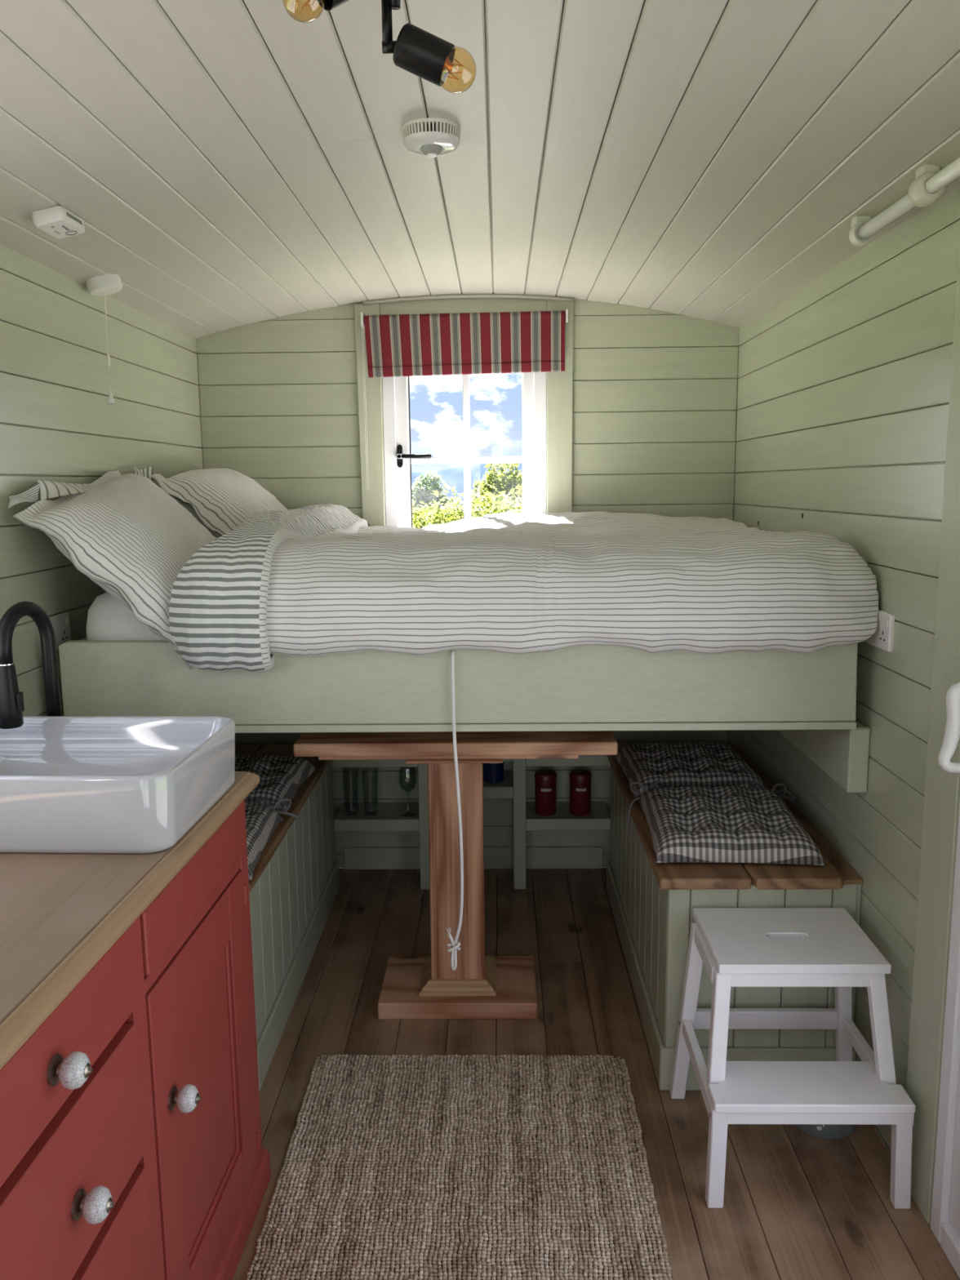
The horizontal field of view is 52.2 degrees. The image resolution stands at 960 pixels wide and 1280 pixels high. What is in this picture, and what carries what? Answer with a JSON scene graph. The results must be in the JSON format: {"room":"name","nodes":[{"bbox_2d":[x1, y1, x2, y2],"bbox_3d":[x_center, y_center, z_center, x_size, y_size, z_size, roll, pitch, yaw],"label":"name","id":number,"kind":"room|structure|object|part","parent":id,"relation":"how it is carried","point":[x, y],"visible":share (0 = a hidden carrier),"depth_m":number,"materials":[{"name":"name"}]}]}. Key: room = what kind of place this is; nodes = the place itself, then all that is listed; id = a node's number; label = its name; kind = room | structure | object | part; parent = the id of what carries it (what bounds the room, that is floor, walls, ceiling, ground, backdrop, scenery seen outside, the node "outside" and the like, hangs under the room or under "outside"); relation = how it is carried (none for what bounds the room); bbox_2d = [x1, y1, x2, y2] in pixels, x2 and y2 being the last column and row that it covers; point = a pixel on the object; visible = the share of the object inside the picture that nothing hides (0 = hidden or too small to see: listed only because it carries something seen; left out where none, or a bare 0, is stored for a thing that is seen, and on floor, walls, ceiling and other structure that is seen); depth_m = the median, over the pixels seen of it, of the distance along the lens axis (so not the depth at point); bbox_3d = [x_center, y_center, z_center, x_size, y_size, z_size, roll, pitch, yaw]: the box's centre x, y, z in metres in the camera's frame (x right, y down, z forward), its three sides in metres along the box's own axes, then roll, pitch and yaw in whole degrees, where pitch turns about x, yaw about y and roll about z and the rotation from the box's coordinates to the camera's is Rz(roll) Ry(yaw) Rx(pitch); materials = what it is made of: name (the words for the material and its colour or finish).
{"room":"shepherd's hut interior","nodes":[
{"label":"shepherd's hut interior","id":0,"kind":"room"},
{"bbox_2d":[0,244,203,715],"bbox_3d":[-1.140,0.258,1.516,0.080,2.120,4.870,0,9,1],"label":"wall","id":1,"kind":"structure","parent":0,"point":[58,423],"depth_m":2.57,"materials":[{"name":"green paint"}]},
{"bbox_2d":[48,612,71,650],"bbox_3d":[-1.076,-0.018,2.489,0.012,0.088,0.147,0,9,1],"label":"power socket","id":2,"kind":"object","parent":1,"relation":"attached to","point":[60,622],"visible":0.4,"depth_m":2.51,"materials":[{"name":"white plastic"}]},
{"bbox_2d":[195,292,740,867],"bbox_3d":[-0.041,-0.190,3.854,2.190,2.250,0.090,0,9,1],"label":"wall","id":3,"kind":"structure","parent":0,"point":[655,392],"depth_m":3.71,"materials":[{"name":"green paint"}]},
{"bbox_2d":[354,303,385,526],"bbox_3d":[-0.415,-0.742,3.719,0.095,1.031,0.018,0,9,1],"label":"trim","id":4,"kind":"structure","parent":3,"relation":"attached to","point":[373,509],"depth_m":3.70,"materials":[{"name":"green paint"}]},
{"bbox_2d":[379,297,546,315],"bbox_3d":[-0.062,-1.171,3.647,0.621,0.214,0.012,0,9,1],"label":"trim","id":5,"kind":"structure","parent":3,"relation":"attached to","point":[454,305],"depth_m":3.63,"materials":[{"name":"green paint"}]},
{"bbox_2d":[381,371,546,527],"bbox_3d":[-0.056,-0.703,3.740,0.621,0.860,0.115,0,9,1],"label":"window","id":6,"kind":"structure","parent":3,"relation":"in","point":[398,459],"depth_m":3.72,"materials":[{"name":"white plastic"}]},
{"bbox_3d":[-0.305,-0.700,3.728,0.021,0.086,0.011,0,9,1],"label":"handle","id":7,"kind":"part","parent":6,"relation":"part of","materials":[{"name":"black metal"}]},
{"bbox_3d":[-0.240,-0.694,3.699,0.114,0.019,0.021,0,9,6],"label":"lever","id":8,"kind":"part","parent":6,"relation":"part of","materials":[{"name":"black metal"}]},
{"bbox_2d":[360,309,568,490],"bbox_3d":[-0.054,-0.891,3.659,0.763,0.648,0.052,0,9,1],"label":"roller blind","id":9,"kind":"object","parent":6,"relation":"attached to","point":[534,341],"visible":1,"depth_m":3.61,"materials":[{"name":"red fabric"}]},
{"bbox_3d":[-0.428,-0.868,3.650,0.005,0.612,0.016,-7,11,-33],"label":"bead chain","id":10,"kind":"part","parent":9,"relation":"part of","materials":[{"name":"white plastic"}]},
{"bbox_2d":[362,293,573,305],"bbox_3d":[-0.046,-1.260,3.617,0.782,0.036,0.015,0,9,1],"label":"trim","id":11,"kind":"structure","parent":3,"relation":"attached to","point":[457,295],"depth_m":3.61,"materials":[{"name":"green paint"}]},
{"bbox_2d":[343,846,603,869],"bbox_3d":[-0.027,0.884,3.971,1.050,0.092,0.016,0,9,1],"label":"baseboard","id":12,"kind":"structure","parent":3,"relation":"attached to","point":[380,857],"depth_m":3.96,"materials":[{"name":"green paint"}]},
{"bbox_2d":[546,299,573,512],"bbox_3d":[0.302,-0.750,3.704,0.098,1.035,0.018,0,9,1],"label":"trim","id":13,"kind":"structure","parent":3,"relation":"attached to","point":[559,384],"depth_m":3.69,"materials":[{"name":"green paint"}]},
{"bbox_2d":[0,0,959,338],"bbox_3d":[-0.098,-0.854,1.279,2.270,0.223,4.990,0,9,1],"label":"ceiling","id":14,"kind":"structure","parent":0,"point":[235,163],"depth_m":1.91,"materials":[{"name":"beige paint"}]},
{"bbox_2d":[31,205,84,239],"bbox_3d":[-0.928,-0.920,2.159,0.074,0.042,0.120,0,9,1],"label":"fire alarm","id":15,"kind":"object","parent":14,"relation":"attached to","point":[57,221],"visible":1,"depth_m":2.12,"materials":[{"name":"white plastic"}]},
{"bbox_2d":[85,272,122,404],"bbox_3d":[-1.032,-0.833,2.713,0.096,0.348,0.092,0,9,1],"label":"switch","id":16,"kind":"object","parent":14,"relation":"attached to","point":[107,284],"visible":1,"depth_m":2.67,"materials":[{"name":"white plastic"}]},
{"bbox_3d":[-1.032,-0.823,2.715,0.005,0.278,0.002,0,9,1],"label":"pull cord","id":17,"kind":"part","parent":16,"relation":"part of","materials":[{"name":"white fabric"}]},
{"bbox_2d":[282,0,476,93],"bbox_3d":[-0.113,-0.761,1.120,0.220,0.234,0.113,0,9,1],"label":"ceiling spotlight","id":18,"kind":"object","parent":14,"relation":"attached to","point":[416,51],"visible":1,"depth_m":1.14,"materials":[{"name":"black metal"}]},
{"bbox_3d":[-0.189,-0.725,1.097,0.066,0.059,0.053,0,9,1],"label":"bulb","id":19,"kind":"part","parent":18,"relation":"part of","materials":[{"name":"orange glass"}]},
{"bbox_3d":[-0.150,-0.757,1.113,0.091,0.081,0.046,-5,10,-25],"label":"lamp shade","id":20,"kind":"part","parent":18,"relation":"part of","materials":[{"name":"black metal"}]},
{"bbox_3d":[-0.104,-0.744,1.150,0.024,0.102,0.013,0,9,1],"label":"arm","id":21,"kind":"part","parent":18,"relation":"part of","materials":[{"name":"black metal"}]},
{"bbox_3d":[-0.066,-0.692,1.157,0.074,0.066,0.046,0,9,1],"label":"lamp shade","id":22,"kind":"part","parent":18,"relation":"part of","materials":[{"name":"black metal"}]},
{"bbox_3d":[-0.034,-0.675,1.159,0.059,0.050,0.048,0,9,1],"label":"bulb","id":23,"kind":"part","parent":18,"relation":"part of","materials":[{"name":"orange glass"}]},
{"bbox_2d":[401,117,460,157],"bbox_3d":[-0.096,-0.984,1.937,0.116,0.052,0.116,0,9,1],"label":"smoke detector","id":24,"kind":"object","parent":14,"relation":"attached to","point":[431,137],"visible":1,"depth_m":1.90,"materials":[{"name":"white plastic"}]},
{"bbox_2d":[401,121,460,139],"bbox_3d":[-0.096,-0.995,1.935,0.116,0.018,0.116,0,9,1],"label":"vent grille","id":25,"kind":"object","parent":24,"relation":"attached to","point":[410,130],"depth_m":1.89,"materials":[{"name":"white plastic"}]},
{"bbox_2d":[848,156,959,246],"bbox_3d":[0.846,-0.848,1.770,0.057,0.070,0.893,0,9,1],"label":"pole","id":26,"kind":"object","parent":14,"relation":"attached to","point":[930,182],"visible":1,"depth_m":1.86,"materials":[{"name":"white metal"}]},
{"bbox_2d":[848,221,874,246],"bbox_3d":[0.853,-0.908,2.192,0.052,0.052,0.040,0,9,1],"label":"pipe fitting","id":27,"kind":"object","parent":26,"relation":"attached to","point":[855,237],"depth_m":2.18,"materials":[{"name":"white plastic"}]},
{"bbox_2d":[232,866,959,1279],"bbox_3d":[-0.074,1.363,1.630,2.230,0.120,4.990,0,9,1],"label":"floor","id":28,"kind":"structure","parent":0,"point":[798,1205],"depth_m":2.60,"materials":[{"name":"brown wood"}]},
{"bbox_2d":[0,799,271,1279],"bbox_3d":[-0.798,0.902,1.285,0.634,0.914,1.763,0,9,3],"label":"base cabinet","id":29,"kind":"object","parent":28,"relation":"on","point":[131,1142],"visible":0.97,"depth_m":1.54,"materials":[{"name":"red wood"}]},
{"bbox_3d":[-0.545,0.532,1.225,0.023,0.132,0.491,0,9,3],"label":"drawer","id":30,"kind":"part","parent":29,"relation":"part of","materials":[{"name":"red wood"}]},
{"bbox_3d":[-0.543,0.725,1.256,0.023,0.218,0.491,0,9,3],"label":"drawer","id":31,"kind":"part","parent":29,"relation":"part of","materials":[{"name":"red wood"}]},
{"bbox_3d":[-0.540,1.053,1.308,0.023,0.402,0.491,0,9,3],"label":"drawer","id":32,"kind":"part","parent":29,"relation":"part of","materials":[{"name":"red wood"}]},
{"bbox_2d":[0,771,259,1070],"bbox_3d":[-0.815,0.434,1.214,0.609,0.030,1.787,0,9,3],"label":"countertop","id":33,"kind":"structure","parent":29,"relation":"on","point":[60,913],"depth_m":1.41,"materials":[{"name":"brown wood"}]},
{"bbox_2d":[0,601,62,728],"bbox_3d":[-0.923,0.110,1.972,0.117,0.376,0.168,0,9,1],"label":"tap","id":34,"kind":"object","parent":33,"relation":"on","point":[11,700],"visible":0.82,"depth_m":1.91,"materials":[{"name":"black metal"}]},
{"bbox_2d":[0,715,235,853],"bbox_3d":[-0.781,0.255,1.812,0.568,0.134,0.426,0,9,3],"label":"vessel sink","id":35,"kind":"object","parent":33,"relation":"in","point":[96,784],"visible":1,"depth_m":1.72,"materials":[{"name":"white ceramic"}]},
{"bbox_3d":[-0.530,0.856,1.552,0.022,0.914,0.046,0,9,3],"label":"frame","id":36,"kind":"part","parent":29,"relation":"part of","materials":[{"name":"red wood"}]},
{"bbox_3d":[-0.517,0.433,1.769,0.025,0.109,0.505,0,9,3],"label":"blank drawer","id":37,"kind":"part","parent":29,"relation":"part of","materials":[{"name":"red wood"}]},
{"bbox_3d":[-0.520,0.502,1.781,0.022,0.023,0.517,0,9,3],"label":"frame","id":38,"kind":"part","parent":29,"relation":"part of","materials":[{"name":"red wood"}]},
{"bbox_3d":[-0.513,0.860,1.837,0.023,0.698,0.509,0,9,3],"label":"door stile frame","id":39,"kind":"part","parent":29,"relation":"part of","materials":[{"name":"red wood"}]},
{"bbox_3d":[-0.517,0.850,1.833,0.012,0.474,0.326,0,9,3],"label":"door panel","id":40,"kind":"part","parent":29,"relation":"part of","materials":[{"name":"red wood"}]},
{"bbox_3d":[-0.503,0.768,2.107,0.022,0.914,0.045,0,9,3],"label":"frame","id":41,"kind":"part","parent":29,"relation":"part of","materials":[{"name":"red wood"}]},
{"bbox_2d":[235,744,339,1091],"bbox_3d":[-0.805,0.783,3.097,0.513,0.582,1.309,0,9,1],"label":"storage bench","id":42,"kind":"object","parent":28,"relation":"on","point":[294,887],"visible":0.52,"depth_m":2.98,"materials":[{"name":"green paint"}]},
{"bbox_2d":[244,796,298,879],"bbox_3d":[-0.743,0.517,2.624,0.441,0.088,0.490,-1,9,-1],"label":"seat cushion","id":43,"kind":"object","parent":42,"relation":"on","point":[261,820],"visible":0.3,"depth_m":2.65,"materials":[{"name":"grey fabric"}]},
{"bbox_2d":[235,754,316,818],"bbox_3d":[-0.756,0.443,3.091,0.444,0.088,0.493,0,9,2],"label":"seat cushion","id":44,"kind":"object","parent":42,"relation":"on","point":[280,776],"visible":0.35,"depth_m":3.11,"materials":[{"name":"grey fabric"}]},
{"bbox_2d":[293,730,617,1019],"bbox_3d":[-0.057,0.658,2.923,0.862,0.866,0.535,0,9,1],"label":"pedestal table","id":45,"kind":"object","parent":28,"relation":"on","point":[482,986],"visible":0.76,"depth_m":2.85,"materials":[{"name":"brown wood"}]},
{"bbox_3d":[-0.160,1.016,2.990,0.034,0.036,0.212,0,9,1],"label":"moulding","id":46,"kind":"part","parent":45,"relation":"part of","materials":[{"name":"brown wood"}]},
{"bbox_3d":[-0.068,0.657,2.931,0.158,0.750,0.144,0,9,1],"label":"post","id":47,"kind":"part","parent":45,"relation":"part of","materials":[{"name":"brown wood"}]},
{"bbox_3d":[-0.066,1.029,2.900,0.226,0.036,0.034,0,9,1],"label":"moulding","id":48,"kind":"part","parent":45,"relation":"part of","materials":[{"name":"brown wood"}]},
{"bbox_3d":[0.032,1.014,2.986,0.034,0.036,0.212,0,9,1],"label":"moulding","id":49,"kind":"part","parent":45,"relation":"part of","materials":[{"name":"brown wood"}]},
{"bbox_2d":[245,1053,673,1279],"bbox_3d":[-0.040,1.240,1.970,0.844,0.014,1.408,0,9,1],"label":"jute rug","id":50,"kind":"object","parent":28,"relation":"on","point":[474,1166],"visible":1,"depth_m":2.19,"materials":[{"name":"brown carpet"}]},
{"bbox_2d":[332,755,610,889],"bbox_3d":[-0.029,0.671,3.836,1.055,0.555,0.214,0,9,1],"label":"shelf unit","id":51,"kind":"object","parent":28,"relation":"on","point":[388,818],"visible":0.5,"depth_m":3.74,"materials":[{"name":"green paint"}]},
{"bbox_2d":[342,767,359,814],"bbox_3d":[-0.500,0.586,3.804,0.064,0.182,0.064,0,9,1],"label":"drinking glass","id":52,"kind":"object","parent":51,"relation":"on","point":[343,767],"visible":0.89,"depth_m":3.80,"materials":[{"name":"clear glass"}]},
{"bbox_2d":[361,767,377,814],"bbox_3d":[-0.425,0.587,3.798,0.064,0.182,0.064,0,9,1],"label":"drinking glass","id":53,"kind":"object","parent":51,"relation":"on","point":[362,767],"visible":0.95,"depth_m":3.79,"materials":[{"name":"clear glass"}]},
{"bbox_3d":[-0.398,0.460,3.713,0.325,0.042,0.020,0,9,1],"label":"rail","id":54,"kind":"part","parent":51,"relation":"part of","materials":[{"name":"green paint"}]},
{"bbox_3d":[-0.395,0.708,3.752,0.325,0.046,0.020,0,9,1],"label":"rail","id":55,"kind":"part","parent":51,"relation":"part of","materials":[{"name":"green paint"}]},
{"bbox_2d":[398,767,417,814],"bbox_3d":[-0.280,0.583,3.789,0.068,0.188,0.068,0,9,1],"label":"wine glass","id":56,"kind":"object","parent":51,"relation":"on","point":[412,811],"visible":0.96,"depth_m":3.78,"materials":[{"name":"clear glass"}]},
{"bbox_3d":[-0.209,0.685,3.756,0.046,0.555,0.045,0,9,1],"label":"post","id":57,"kind":"part","parent":51,"relation":"part of","materials":[{"name":"green paint"}]},
{"bbox_2d":[483,761,503,782],"bbox_3d":[0.045,0.502,3.795,0.100,0.083,0.084,6,11,36],"label":"enamel mug","id":58,"kind":"object","parent":51,"relation":"on","point":[492,772],"visible":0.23,"depth_m":3.76,"materials":[{"name":"blue metal"}]},
{"bbox_3d":[-0.030,0.580,3.725,0.312,0.046,0.020,0,9,1],"label":"rail","id":59,"kind":"part","parent":51,"relation":"part of","materials":[{"name":"green paint"}]},
{"bbox_3d":[-0.032,0.448,3.704,0.312,0.024,0.020,0,9,1],"label":"rail","id":60,"kind":"part","parent":51,"relation":"part of","materials":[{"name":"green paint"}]},
{"bbox_3d":[0.154,0.658,3.903,0.047,0.555,0.037,0,9,1],"label":"post","id":61,"kind":"part","parent":51,"relation":"part of","materials":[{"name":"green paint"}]},
{"bbox_3d":[0.151,0.683,3.748,0.047,0.555,0.045,0,9,1],"label":"post","id":62,"kind":"part","parent":51,"relation":"part of","materials":[{"name":"green paint"}]},
{"bbox_2d":[534,769,556,816],"bbox_3d":[0.254,0.591,3.790,0.085,0.162,0.085,0,9,1],"label":"tin","id":63,"kind":"object","parent":51,"relation":"on","point":[544,780],"visible":1,"depth_m":3.76,"materials":[{"name":"red metal"}]},
{"bbox_3d":[0.253,0.522,3.779,0.085,0.024,0.085,0,9,1],"label":"lid","id":64,"kind":"part","parent":63,"relation":"part of","materials":[{"name":"red metal"}]},
{"bbox_3d":[0.334,0.454,3.698,0.321,0.042,0.020,0,9,1],"label":"rail","id":65,"kind":"part","parent":51,"relation":"part of","materials":[{"name":"green paint"}]},
{"bbox_3d":[0.336,0.702,3.737,0.321,0.046,0.020,0,9,1],"label":"rail","id":66,"kind":"part","parent":51,"relation":"part of","materials":[{"name":"green paint"}]},
{"bbox_2d":[568,769,591,815],"bbox_3d":[0.388,0.590,3.787,0.085,0.162,0.085,0,9,1],"label":"tin","id":67,"kind":"object","parent":51,"relation":"on","point":[580,780],"visible":1,"depth_m":3.75,"materials":[{"name":"red metal"}]},
{"bbox_3d":[0.387,0.521,3.777,0.085,0.024,0.085,0,9,1],"label":"lid","id":68,"kind":"part","parent":67,"relation":"part of","materials":[{"name":"red metal"}]},
{"bbox_2d":[606,742,862,1090],"bbox_3d":[0.710,0.770,3.075,0.508,0.582,1.291,0,9,1],"label":"storage bench","id":69,"kind":"object","parent":28,"relation":"on","point":[652,904],"visible":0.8,"depth_m":2.49,"materials":[{"name":"green paint"}]},
{"bbox_2d":[614,741,766,797],"bbox_3d":[0.679,0.409,3.206,0.422,0.089,0.460,-1,9,0],"label":"seat cushion","id":70,"kind":"object","parent":69,"relation":"on","point":[711,765],"visible":0.87,"depth_m":3.12,"materials":[{"name":"black fabric"}]},
{"bbox_2d":[626,780,826,865],"bbox_3d":[0.681,0.526,2.721,0.513,0.162,0.536,0,9,4],"label":"seat cushion","id":71,"kind":"object","parent":69,"relation":"on","point":[691,824],"visible":1,"depth_m":2.59,"materials":[{"name":"grey fabric"}]},
{"bbox_2d":[669,907,915,1208],"bbox_3d":[0.706,0.941,2.255,0.457,0.500,0.417,0,9,1],"label":"step stool","id":72,"kind":"object","parent":28,"relation":"on","point":[736,947],"visible":1,"depth_m":2.15,"materials":[{"name":"white wood"}]},
{"bbox_3d":[0.517,0.926,2.435,0.093,0.477,0.042,7,12,42],"label":"leg","id":73,"kind":"part","parent":72,"relation":"part of","materials":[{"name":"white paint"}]},
{"bbox_3d":[0.506,0.982,2.263,0.020,0.036,0.390,0,9,2],"label":"rail","id":74,"kind":"part","parent":72,"relation":"part of","materials":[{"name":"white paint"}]},
{"bbox_3d":[0.525,0.729,2.275,0.016,0.038,0.205,0,9,1],"label":"rail","id":75,"kind":"part","parent":72,"relation":"part of","materials":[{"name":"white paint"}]},
{"bbox_3d":[0.507,1.105,2.100,0.040,0.229,0.034,0,9,1],"label":"leg","id":76,"kind":"part","parent":72,"relation":"part of","materials":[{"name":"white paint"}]},
{"bbox_3d":[0.525,0.875,2.155,0.041,0.287,0.101,3,10,23],"label":"leg","id":77,"kind":"part","parent":72,"relation":"part of","materials":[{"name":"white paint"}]},
{"bbox_3d":[0.901,0.923,2.427,0.093,0.477,0.042,-8,12,-39],"label":"leg","id":78,"kind":"part","parent":72,"relation":"part of","materials":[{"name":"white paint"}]},
{"bbox_3d":[0.906,0.979,2.254,0.020,0.036,0.390,-1,9,1],"label":"rail","id":79,"kind":"part","parent":72,"relation":"part of","materials":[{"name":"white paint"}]},
{"bbox_3d":[0.882,0.872,2.148,0.041,0.287,0.101,-4,10,-21],"label":"leg","id":80,"kind":"part","parent":72,"relation":"part of","materials":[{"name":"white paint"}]},
{"bbox_3d":[0.900,1.102,2.092,0.040,0.229,0.034,0,9,1],"label":"leg","id":81,"kind":"part","parent":72,"relation":"part of","materials":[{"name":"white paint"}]},
{"bbox_2d":[794,1124,856,1138],"bbox_3d":[0.836,1.143,2.393,0.161,0.056,0.161,0,9,1],"label":"bowl","id":82,"kind":"object","parent":28,"relation":"on","point":[821,1131],"visible":0.23,"depth_m":2.32,"materials":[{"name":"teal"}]},
{"bbox_2d":[814,1124,824,1130],"bbox_3d":[0.805,1.153,2.322,0.022,0.021,0.003,3,10,23],"label":"print","id":83,"kind":"object","parent":82,"relation":"attached to","point":[817,1126],"depth_m":2.32,"materials":[{"name":"white plastic"}]},
{"bbox_2d":[727,185,959,1151],"bbox_3d":[0.969,0.240,1.473,0.081,2.125,4.870,0,9,1],"label":"wall","id":84,"kind":"structure","parent":0,"point":[843,391],"depth_m":2.33,"materials":[{"name":"green paint"}]},
{"bbox_2d":[777,719,870,792],"bbox_3d":[0.937,0.179,3.105,0.049,0.164,1.465,0,9,1],"label":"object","id":85,"kind":"structure","parent":84,"relation":"attached to","point":[843,755],"depth_m":2.44,"materials":[{"name":"green paint"}]},
{"bbox_2d":[865,608,894,652],"bbox_3d":[0.938,-0.026,2.304,0.012,0.088,0.147,0,9,1],"label":"power socket","id":86,"kind":"object","parent":84,"relation":"attached to","point":[882,638],"visible":0.56,"depth_m":2.26,"materials":[{"name":"white plastic"}]},
{"bbox_2d":[906,236,959,1223],"bbox_3d":[0.934,0.176,1.956,0.012,2.100,0.143,0,9,1],"label":"trim","id":87,"kind":"structure","parent":84,"relation":"attached to","point":[942,787],"depth_m":1.99,"materials":[{"name":"green paint"}]},
{"bbox_2d":[929,788,959,1225],"bbox_3d":[0.971,0.237,1.886,0.083,2.000,0.012,0,9,1],"label":"trim","id":88,"kind":"structure","parent":84,"relation":"attached to","point":[959,788],"depth_m":1.97,"materials":[{"name":"green paint"}]},
{"bbox_2d":[930,682,959,1278],"bbox_3d":[0.914,0.381,1.050,0.135,1.980,1.689,0,9,1],"label":"door","id":89,"kind":"structure","parent":84,"relation":"in","point":[945,1210],"depth_m":1.94,"materials":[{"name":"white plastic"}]},
{"bbox_3d":[0.900,0.164,1.817,0.084,0.173,0.031,5,10,30],"label":"handle","id":90,"kind":"part","parent":89,"relation":"part of","materials":[{"name":"white plastic"}]},
{"label":"outside","id":91,"kind":"structure","parent":0,"visible":0},
{"bbox_3d":[0.344,3.023,15.663,120.000,6.638,110.000,0,9,1],"label":"ground","id":92,"kind":"structure","parent":91,"visible":0},
{"bbox_2d":[411,468,464,526],"bbox_3d":[-0.783,-0.793,16.069,1.246,4.038,1.141,3,10,23],"label":"tree","id":93,"kind":"object","parent":92,"relation":"on","point":[421,494],"visible":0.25,"depth_m":15.71,"materials":[{"name":"green plant"}]},
{"bbox_2d":[412,483,522,528],"bbox_3d":[-0.404,-0.069,11.478,3.997,3.437,2.577,0,9,1],"label":"bush","id":94,"kind":"object","parent":92,"relation":"on","point":[480,507],"visible":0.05,"depth_m":11.09,"materials":[{"name":"green plant"}]},
{"bbox_2d":[458,462,522,520],"bbox_3d":[0.756,-0.628,13.720,2.296,3.816,1.494,-4,9,-18],"label":"tree","id":95,"kind":"object","parent":92,"relation":"on","point":[493,479],"visible":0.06,"depth_m":13.28,"materials":[{"name":"green plant"}]},
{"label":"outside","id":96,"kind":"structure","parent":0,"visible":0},
{"bbox_2d":[411,462,522,511],"bbox_3d":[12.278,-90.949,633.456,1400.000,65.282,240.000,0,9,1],"label":"hill","id":97,"kind":"structure","parent":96,"point":[453,477],"depth_m":661.23,"materials":[{"name":"green plant"}]},
{"bbox_3d":[-1.030,0.194,3.145,0.072,0.164,1.465,0,9,1],"label":"support beam","id":98,"kind":"structure","parent":0,"visible":0},
{"bbox_2d":[58,637,857,733],"bbox_3d":[-0.046,-0.006,3.081,1.922,0.226,1.487,0,9,1],"label":"platform","id":99,"kind":"object","parent":98,"relation":"on","point":[590,687],"visible":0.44,"depth_m":2.35,"materials":[{"name":"green paint"}]},
{"bbox_2d":[86,591,164,640],"bbox_3d":[-0.046,-0.074,3.083,1.838,0.318,1.430,0,9,1],"label":"mattress","id":100,"kind":"object","parent":99,"relation":"on","point":[108,618],"visible":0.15,"depth_m":2.38,"materials":[{"name":"white fabric"}]},
{"bbox_2d":[133,466,288,537],"bbox_3d":[-0.839,-0.404,3.325,0.412,0.366,0.794,-1,9,0],"label":"pillow","id":101,"kind":"object","parent":100,"relation":"on","point":[220,500],"visible":0.51,"depth_m":3.07,"materials":[{"name":"white fabric"}]},
{"bbox_2d":[445,650,463,970],"bbox_3d":[-0.068,0.423,2.372,0.042,0.800,0.038,-5,10,-28],"label":"rope","id":102,"kind":"object","parent":99,"relation":"hanging from","point":[454,948],"visible":1,"depth_m":2.37,"materials":[{"name":"white fabric"}]},
{"bbox_3d":[-0.057,0.389,2.374,0.029,0.733,0.035,0,9,1],"label":"cord","id":103,"kind":"part","parent":102,"relation":"part of","materials":[{"name":"white fabric"}]},
{"bbox_2d":[168,503,878,672],"bbox_3d":[0.092,-0.226,2.998,1.722,0.374,1.569,0,9,1],"label":"duvet","id":104,"kind":"object","parent":99,"relation":"on","point":[316,580],"visible":1,"depth_m":2.28,"materials":[{"name":"white fabric"}]},
{"bbox_2d":[8,470,217,669],"bbox_3d":[-0.882,-0.218,2.608,0.403,0.479,0.795,-1,9,-3],"label":"pillow","id":105,"kind":"object","parent":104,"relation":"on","point":[132,539],"visible":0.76,"depth_m":2.33,"materials":[{"name":"white fabric"}]},
{"bbox_3d":[-0.045,0.097,3.097,1.922,0.018,1.487,0,9,1],"label":"board","id":106,"kind":"part","parent":99,"relation":"part of","materials":[{"name":"green paint"}]}
]}

